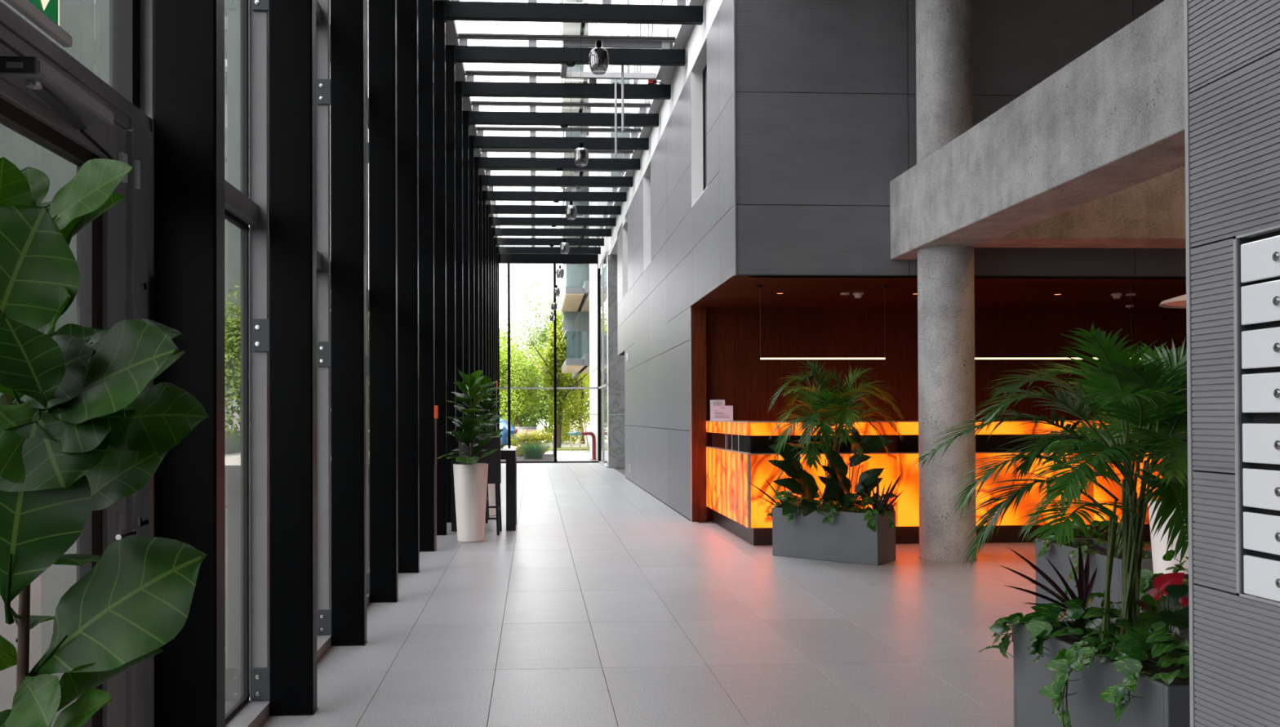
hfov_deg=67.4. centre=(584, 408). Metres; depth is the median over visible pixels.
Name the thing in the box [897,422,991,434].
panel
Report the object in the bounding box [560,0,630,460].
apartment building
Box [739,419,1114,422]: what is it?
countertop
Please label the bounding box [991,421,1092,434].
panel
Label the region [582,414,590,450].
stake
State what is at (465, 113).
steel column
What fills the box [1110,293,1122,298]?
smoke detector
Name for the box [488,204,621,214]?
roof beam
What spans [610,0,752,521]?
wall
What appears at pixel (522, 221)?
roof beam
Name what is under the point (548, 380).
tree
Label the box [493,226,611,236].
roof beam
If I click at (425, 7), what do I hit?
steel column
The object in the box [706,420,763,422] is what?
countertop
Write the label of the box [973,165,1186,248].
concrete beam
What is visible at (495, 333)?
steel column
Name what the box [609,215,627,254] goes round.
ceiling
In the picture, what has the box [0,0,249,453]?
building
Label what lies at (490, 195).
roof beam
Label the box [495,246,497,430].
steel column
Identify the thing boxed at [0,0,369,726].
window frame
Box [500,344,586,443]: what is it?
tree
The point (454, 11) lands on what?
roof beam
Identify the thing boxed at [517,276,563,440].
tree
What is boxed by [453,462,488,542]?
pot
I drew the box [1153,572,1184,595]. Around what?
flower
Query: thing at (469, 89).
roof beam
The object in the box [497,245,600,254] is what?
roof beam
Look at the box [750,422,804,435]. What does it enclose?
panel
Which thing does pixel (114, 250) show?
door
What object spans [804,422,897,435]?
panel
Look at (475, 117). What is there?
roof beam
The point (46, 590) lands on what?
path
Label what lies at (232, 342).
tree
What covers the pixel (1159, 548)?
pot
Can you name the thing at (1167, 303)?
diffuser
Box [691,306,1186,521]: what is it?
wall
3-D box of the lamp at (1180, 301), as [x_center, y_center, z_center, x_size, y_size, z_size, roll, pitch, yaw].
[5.508,-3.395,8.329,0.920,4.940,0.920,0,0,-3]
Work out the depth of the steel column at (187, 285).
3.20 m
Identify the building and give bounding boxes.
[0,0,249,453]
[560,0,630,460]
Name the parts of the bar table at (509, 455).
leg, leg, leg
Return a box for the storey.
[629,0,688,155]
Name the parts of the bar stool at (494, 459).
backrest, leg, leg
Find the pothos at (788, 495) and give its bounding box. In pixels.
[765,489,896,531]
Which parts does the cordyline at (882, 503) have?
blade, blade, blade, blade, blade, blade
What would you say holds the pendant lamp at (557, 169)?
hanging from the roof beam at (494, 162)
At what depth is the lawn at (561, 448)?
41.59 m
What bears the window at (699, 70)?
in the wall at (693, 250)
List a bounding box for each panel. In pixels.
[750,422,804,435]
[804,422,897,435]
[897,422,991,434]
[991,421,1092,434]
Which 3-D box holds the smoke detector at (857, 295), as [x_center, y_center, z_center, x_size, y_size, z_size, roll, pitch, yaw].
[3.316,-1.375,11.602,0.130,0.062,0.130,0,0,-3]
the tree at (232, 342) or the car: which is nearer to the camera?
the tree at (232, 342)
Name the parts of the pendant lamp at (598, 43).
cord, bulb, lamp shade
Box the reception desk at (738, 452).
[706,419,1187,545]
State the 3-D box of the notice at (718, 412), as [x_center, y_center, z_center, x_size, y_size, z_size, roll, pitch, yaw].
[1.801,0.053,12.486,0.282,0.196,0.090,0,0,8]
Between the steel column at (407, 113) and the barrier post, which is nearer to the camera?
the steel column at (407, 113)
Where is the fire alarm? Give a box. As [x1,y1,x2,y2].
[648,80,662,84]
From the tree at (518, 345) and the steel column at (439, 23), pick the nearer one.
the steel column at (439, 23)
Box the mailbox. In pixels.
[1232,224,1279,605]
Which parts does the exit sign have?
panel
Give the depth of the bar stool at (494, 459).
11.49 m
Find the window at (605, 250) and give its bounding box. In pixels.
[598,236,609,467]
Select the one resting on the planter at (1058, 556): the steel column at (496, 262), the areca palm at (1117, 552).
the areca palm at (1117, 552)
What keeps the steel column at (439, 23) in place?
on the floor
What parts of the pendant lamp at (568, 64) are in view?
cord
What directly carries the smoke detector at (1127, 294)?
attached to the ceiling at (738, 291)
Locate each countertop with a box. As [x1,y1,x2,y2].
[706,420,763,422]
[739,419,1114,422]
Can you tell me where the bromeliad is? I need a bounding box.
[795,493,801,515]
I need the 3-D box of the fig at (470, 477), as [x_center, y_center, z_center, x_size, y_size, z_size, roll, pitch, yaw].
[-1.319,0.530,11.053,0.680,1.965,0.654,-1,-1,45]
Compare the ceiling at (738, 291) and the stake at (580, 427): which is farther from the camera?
the stake at (580, 427)
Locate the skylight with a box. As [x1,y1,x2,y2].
[433,0,704,246]
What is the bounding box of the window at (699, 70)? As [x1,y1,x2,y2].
[690,36,707,207]
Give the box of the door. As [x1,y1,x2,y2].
[0,23,152,726]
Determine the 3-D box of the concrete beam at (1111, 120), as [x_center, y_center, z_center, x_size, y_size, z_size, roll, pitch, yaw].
[3.885,-2.054,3.204,0.560,0.830,13.957,0,0,-3]
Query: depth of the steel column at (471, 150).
17.15 m
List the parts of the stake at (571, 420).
post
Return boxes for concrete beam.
[889,0,1185,259]
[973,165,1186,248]
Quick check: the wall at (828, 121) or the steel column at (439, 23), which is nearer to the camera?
the wall at (828, 121)
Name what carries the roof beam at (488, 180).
attached to the skylight
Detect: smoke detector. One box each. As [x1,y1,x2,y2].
[840,292,849,294]
[853,292,863,297]
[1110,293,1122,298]
[1125,293,1135,296]
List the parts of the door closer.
arm, link rod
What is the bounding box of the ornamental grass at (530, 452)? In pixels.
[515,440,549,458]
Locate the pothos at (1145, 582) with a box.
[1139,549,1188,595]
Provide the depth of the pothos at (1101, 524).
6.89 m
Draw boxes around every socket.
[579,142,583,148]
[595,40,601,49]
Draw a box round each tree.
[224,280,368,462]
[368,311,368,399]
[499,315,535,422]
[499,328,527,426]
[499,342,550,426]
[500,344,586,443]
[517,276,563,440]
[520,319,589,421]
[526,308,587,447]
[538,335,590,444]
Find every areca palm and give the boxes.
[767,359,904,506]
[909,322,1188,653]
[1039,368,1186,556]
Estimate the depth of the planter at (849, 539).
9.37 m
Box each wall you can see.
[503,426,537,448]
[607,253,625,467]
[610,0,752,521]
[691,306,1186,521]
[734,0,1186,279]
[1183,0,1279,726]
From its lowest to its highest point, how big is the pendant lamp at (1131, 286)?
0.841 m
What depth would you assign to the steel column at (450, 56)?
12.96 m
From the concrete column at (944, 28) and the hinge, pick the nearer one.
the hinge
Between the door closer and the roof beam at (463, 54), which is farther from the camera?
the roof beam at (463, 54)
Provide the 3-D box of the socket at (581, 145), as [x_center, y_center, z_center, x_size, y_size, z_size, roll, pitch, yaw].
[-0.032,-2.837,10.317,0.042,0.063,0.042,0,0,-3]
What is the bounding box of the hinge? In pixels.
[118,151,140,188]
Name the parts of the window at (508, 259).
sill rail, head rail, sill rail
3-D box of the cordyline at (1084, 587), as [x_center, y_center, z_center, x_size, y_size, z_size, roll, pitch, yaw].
[2.011,0.740,4.076,0.470,0.346,0.319,0,0,-3]
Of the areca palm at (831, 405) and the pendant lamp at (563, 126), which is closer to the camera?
the areca palm at (831, 405)
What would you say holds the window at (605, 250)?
in the wall at (616, 401)
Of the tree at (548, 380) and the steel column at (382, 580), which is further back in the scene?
the tree at (548, 380)
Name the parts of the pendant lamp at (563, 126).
cord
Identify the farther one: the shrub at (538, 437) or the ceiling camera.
the shrub at (538, 437)
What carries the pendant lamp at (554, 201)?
hanging from the roof beam at (490, 195)
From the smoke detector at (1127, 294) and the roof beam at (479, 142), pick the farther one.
the roof beam at (479, 142)
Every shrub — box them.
[506,429,535,455]
[523,427,552,453]
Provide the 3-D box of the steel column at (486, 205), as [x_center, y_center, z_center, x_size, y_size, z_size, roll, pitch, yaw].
[-2.409,-1.621,22.750,0.296,6.460,0.106,0,0,-3]
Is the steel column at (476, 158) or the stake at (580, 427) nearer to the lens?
the steel column at (476, 158)
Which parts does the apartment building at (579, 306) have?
balcony glass, balcony glass, balcony glass, balcony glass, balcony glass, loggia glass, loggia glass, loggia glass, loggia glass, loggia glass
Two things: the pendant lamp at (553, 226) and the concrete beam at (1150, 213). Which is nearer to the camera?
the concrete beam at (1150, 213)
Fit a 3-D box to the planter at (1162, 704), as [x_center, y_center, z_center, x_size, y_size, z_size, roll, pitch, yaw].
[2.192,1.197,3.811,0.456,0.490,1.060,0,0,-3]
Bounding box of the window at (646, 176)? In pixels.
[643,160,651,271]
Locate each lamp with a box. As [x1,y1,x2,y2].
[551,225,557,310]
[553,200,559,295]
[555,168,564,276]
[560,124,569,253]
[565,62,577,218]
[573,0,588,166]
[589,0,608,75]
[757,284,887,359]
[974,285,1141,359]
[1159,293,1186,308]
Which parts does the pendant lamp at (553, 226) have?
cord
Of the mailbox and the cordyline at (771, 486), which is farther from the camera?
the cordyline at (771, 486)
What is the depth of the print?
12.49 m
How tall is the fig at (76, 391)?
1.904 m
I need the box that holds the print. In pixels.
[714,407,728,416]
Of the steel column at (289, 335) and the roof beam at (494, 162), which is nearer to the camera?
the steel column at (289, 335)
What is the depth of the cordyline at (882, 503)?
9.27 m
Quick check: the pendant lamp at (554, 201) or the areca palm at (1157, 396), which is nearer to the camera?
the areca palm at (1157, 396)
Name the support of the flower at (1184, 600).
on the anthurium
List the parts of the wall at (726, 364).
jamb panel, panel, panel, panel, panel, panel, panel, panel, panel, panel, panel, panel, panel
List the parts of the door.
rail, handle plate, handle, strike plate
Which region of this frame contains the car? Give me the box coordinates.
[499,417,518,448]
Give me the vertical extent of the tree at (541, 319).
7.426 m
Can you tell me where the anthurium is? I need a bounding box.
[1132,572,1189,632]
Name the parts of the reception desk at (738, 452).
panel, panel, panel, panel, panel, panel, panel, panel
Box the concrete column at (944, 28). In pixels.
[915,0,977,562]
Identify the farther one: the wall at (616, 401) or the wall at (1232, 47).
the wall at (616, 401)
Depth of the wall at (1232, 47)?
2.95 m
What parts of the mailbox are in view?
door, door, door, door, door, door, door, door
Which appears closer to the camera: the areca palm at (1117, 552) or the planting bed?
the areca palm at (1117, 552)
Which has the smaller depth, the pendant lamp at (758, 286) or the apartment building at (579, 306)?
the pendant lamp at (758, 286)
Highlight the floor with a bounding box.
[259,462,1151,726]
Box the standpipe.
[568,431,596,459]
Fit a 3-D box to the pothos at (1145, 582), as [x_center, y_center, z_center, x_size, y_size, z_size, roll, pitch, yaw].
[3.652,0.915,5.390,1.187,0.279,0.551,0,0,-3]
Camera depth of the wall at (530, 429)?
40.50 m
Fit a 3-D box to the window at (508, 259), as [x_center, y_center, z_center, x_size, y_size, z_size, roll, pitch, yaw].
[-1.160,-1.642,29.624,3.310,6.600,0.140,0,0,-3]
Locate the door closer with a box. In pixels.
[0,56,114,159]
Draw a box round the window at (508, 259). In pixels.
[497,253,599,462]
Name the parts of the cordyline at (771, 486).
blade, blade, blade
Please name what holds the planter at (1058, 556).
on the floor
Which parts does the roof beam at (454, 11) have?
plate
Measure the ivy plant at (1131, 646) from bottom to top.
0.514 m
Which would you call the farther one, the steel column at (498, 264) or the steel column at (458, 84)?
the steel column at (498, 264)
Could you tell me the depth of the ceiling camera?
12.99 m
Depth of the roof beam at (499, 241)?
26.99 m
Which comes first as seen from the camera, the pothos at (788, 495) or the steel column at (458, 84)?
the pothos at (788, 495)
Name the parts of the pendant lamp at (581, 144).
cord, lamp shade, bulb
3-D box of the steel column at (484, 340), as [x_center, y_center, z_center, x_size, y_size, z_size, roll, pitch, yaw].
[-2.336,-1.633,21.358,0.296,6.460,0.106,0,0,-3]
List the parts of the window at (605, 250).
pane, pane, head rail, pane, pane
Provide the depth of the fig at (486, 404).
13.79 m
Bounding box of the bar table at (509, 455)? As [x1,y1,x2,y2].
[451,448,516,531]
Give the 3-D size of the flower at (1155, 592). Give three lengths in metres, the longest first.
0.065 x 0.051 x 0.019 m
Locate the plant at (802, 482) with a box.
[768,426,893,515]
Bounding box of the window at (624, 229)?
[622,210,627,297]
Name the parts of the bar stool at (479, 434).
backrest, leg, leg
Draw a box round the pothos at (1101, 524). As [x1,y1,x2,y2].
[1036,519,1152,580]
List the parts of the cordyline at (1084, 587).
blade, blade, blade, blade, blade, blade, blade, blade, blade, stem, blade, blade, blade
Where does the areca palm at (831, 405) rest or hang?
on the planter at (849, 539)
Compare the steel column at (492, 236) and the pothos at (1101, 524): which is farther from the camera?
the steel column at (492, 236)
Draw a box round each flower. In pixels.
[1148,586,1164,599]
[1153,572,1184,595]
[1178,595,1188,605]
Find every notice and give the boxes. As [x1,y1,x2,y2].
[710,399,724,420]
[711,405,733,420]
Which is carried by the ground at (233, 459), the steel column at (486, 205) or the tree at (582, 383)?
the tree at (582, 383)
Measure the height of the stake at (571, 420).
1.350 m
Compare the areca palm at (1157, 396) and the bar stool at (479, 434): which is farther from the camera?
the bar stool at (479, 434)
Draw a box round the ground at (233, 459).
[224,427,596,465]
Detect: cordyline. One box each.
[749,477,801,507]
[860,472,902,512]
[998,542,1097,623]
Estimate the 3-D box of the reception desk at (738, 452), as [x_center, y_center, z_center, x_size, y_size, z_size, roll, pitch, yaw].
[4.343,0.817,11.885,5.281,1.360,2.666,0,0,-3]
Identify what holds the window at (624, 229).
in the wall at (693, 250)
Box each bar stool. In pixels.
[456,433,490,522]
[458,436,502,534]
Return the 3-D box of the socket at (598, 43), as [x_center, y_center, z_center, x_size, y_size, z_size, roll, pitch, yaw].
[0.115,-2.860,7.532,0.042,0.063,0.042,0,0,-3]
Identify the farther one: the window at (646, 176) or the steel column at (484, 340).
the steel column at (484, 340)
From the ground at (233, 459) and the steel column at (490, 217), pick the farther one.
the ground at (233, 459)
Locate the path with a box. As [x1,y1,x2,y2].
[0,464,369,726]
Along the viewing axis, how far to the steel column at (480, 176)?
19.93 m
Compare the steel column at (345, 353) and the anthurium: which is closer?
the anthurium
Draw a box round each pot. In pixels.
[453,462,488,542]
[488,483,496,515]
[1148,497,1188,573]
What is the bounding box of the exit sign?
[3,0,72,47]
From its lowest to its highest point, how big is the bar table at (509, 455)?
1.004 m
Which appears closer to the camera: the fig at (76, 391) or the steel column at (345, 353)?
the fig at (76, 391)
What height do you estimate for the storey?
23.500 m
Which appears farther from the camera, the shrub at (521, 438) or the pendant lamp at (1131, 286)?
the shrub at (521, 438)
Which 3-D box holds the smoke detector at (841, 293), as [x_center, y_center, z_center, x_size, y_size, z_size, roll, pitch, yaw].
[3.153,-1.394,11.593,0.110,0.022,0.110,0,0,-3]
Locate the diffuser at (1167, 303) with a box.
[1160,299,1186,307]
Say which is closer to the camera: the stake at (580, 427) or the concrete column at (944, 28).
the concrete column at (944, 28)
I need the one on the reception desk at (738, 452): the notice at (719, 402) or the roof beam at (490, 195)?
the notice at (719, 402)
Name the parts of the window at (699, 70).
frame, pane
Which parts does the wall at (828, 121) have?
panel, panel, panel, edge trim, panel, panel, panel, panel, panel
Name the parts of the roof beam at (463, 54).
plate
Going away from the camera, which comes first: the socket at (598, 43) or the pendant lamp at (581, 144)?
the socket at (598, 43)
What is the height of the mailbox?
1.079 m
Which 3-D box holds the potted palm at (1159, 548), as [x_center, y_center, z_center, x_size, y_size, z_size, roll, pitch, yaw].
[3.713,0.800,5.908,0.413,1.306,0.422,0,0,-3]
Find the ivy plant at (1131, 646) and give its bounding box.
[977,584,1189,726]
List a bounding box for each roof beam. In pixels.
[444,0,703,25]
[453,44,685,66]
[462,80,671,99]
[468,110,658,127]
[473,134,648,150]
[478,155,639,169]
[482,174,632,186]
[485,190,626,201]
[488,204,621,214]
[491,217,616,226]
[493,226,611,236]
[495,236,604,245]
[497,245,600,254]
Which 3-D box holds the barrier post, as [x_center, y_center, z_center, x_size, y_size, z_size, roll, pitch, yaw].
[-1.101,1.195,34.301,0.030,1.000,0.700,0,0,-3]
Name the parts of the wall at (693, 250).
panel, panel, panel, panel, panel, panel, panel, panel, panel, panel, panel, panel, panel, panel, panel, panel, panel, panel, panel, panel, panel, panel, panel, panel, panel, panel, panel, panel, panel, panel, edge trim, panel, panel, panel, panel, panel, panel, panel, edge trim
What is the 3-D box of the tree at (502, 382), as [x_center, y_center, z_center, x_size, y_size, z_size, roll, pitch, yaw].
[-4.904,-1.115,47.849,4.716,6.041,4.711,0,0,22]
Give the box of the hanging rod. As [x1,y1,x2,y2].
[612,78,618,157]
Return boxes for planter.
[772,504,895,564]
[1013,619,1190,726]
[1035,537,1153,621]
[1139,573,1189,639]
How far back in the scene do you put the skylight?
14.47 m
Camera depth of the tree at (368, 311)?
27.38 m
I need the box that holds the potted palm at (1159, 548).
[1148,448,1188,573]
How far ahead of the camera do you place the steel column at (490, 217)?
24.11 m
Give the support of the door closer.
attached to the door
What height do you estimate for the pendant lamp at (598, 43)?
2.135 m
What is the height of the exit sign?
0.282 m
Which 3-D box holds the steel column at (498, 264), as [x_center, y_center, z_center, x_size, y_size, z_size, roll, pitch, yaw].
[-2.776,-1.565,29.713,0.296,6.460,0.106,0,0,-3]
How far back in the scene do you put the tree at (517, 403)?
44.20 m
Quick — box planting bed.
[501,453,557,461]
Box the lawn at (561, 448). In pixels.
[545,446,590,450]
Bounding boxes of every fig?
[0,156,208,726]
[436,369,498,542]
[468,374,507,515]
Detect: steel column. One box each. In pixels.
[150,0,225,726]
[252,0,318,715]
[317,0,368,645]
[365,0,398,602]
[396,0,419,573]
[417,0,435,551]
[433,0,446,534]
[445,44,456,522]
[454,80,463,431]
[462,111,469,431]
[468,135,475,419]
[474,156,479,425]
[478,174,483,433]
[482,190,486,433]
[485,204,488,414]
[488,216,492,432]
[491,227,493,432]
[493,237,496,431]
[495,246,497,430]
[497,263,499,429]
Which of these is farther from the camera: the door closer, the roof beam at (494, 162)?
the roof beam at (494, 162)
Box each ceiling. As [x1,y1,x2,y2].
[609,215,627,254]
[691,275,1186,308]
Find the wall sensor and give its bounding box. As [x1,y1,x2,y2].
[626,352,629,360]
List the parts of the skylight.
stub post, edge rail, stub post, stub post, stub post, stub post, stub post, stub post, stub post, cross rail, stub post, stub post, stub post, stub post, stub post, stub post, stub post, stub post, stub post, cross rail, cross rail, cross rail, cross rail, cross rail, cross rail, stub post, stub post, stub post, stub post, stub post, stub post, stub post, stub post, stub post, stub post, vent frame, stub post, stub post, stub post, stub post, edge rail, stub post, stub post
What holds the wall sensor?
attached to the wall at (693, 250)
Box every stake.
[569,418,572,450]
[578,424,581,450]
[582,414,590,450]
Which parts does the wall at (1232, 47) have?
edge trim, panel, panel, panel, panel, panel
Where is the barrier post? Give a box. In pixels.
[552,428,554,456]
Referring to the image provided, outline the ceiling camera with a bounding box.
[1125,304,1133,310]
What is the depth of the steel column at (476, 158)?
18.54 m

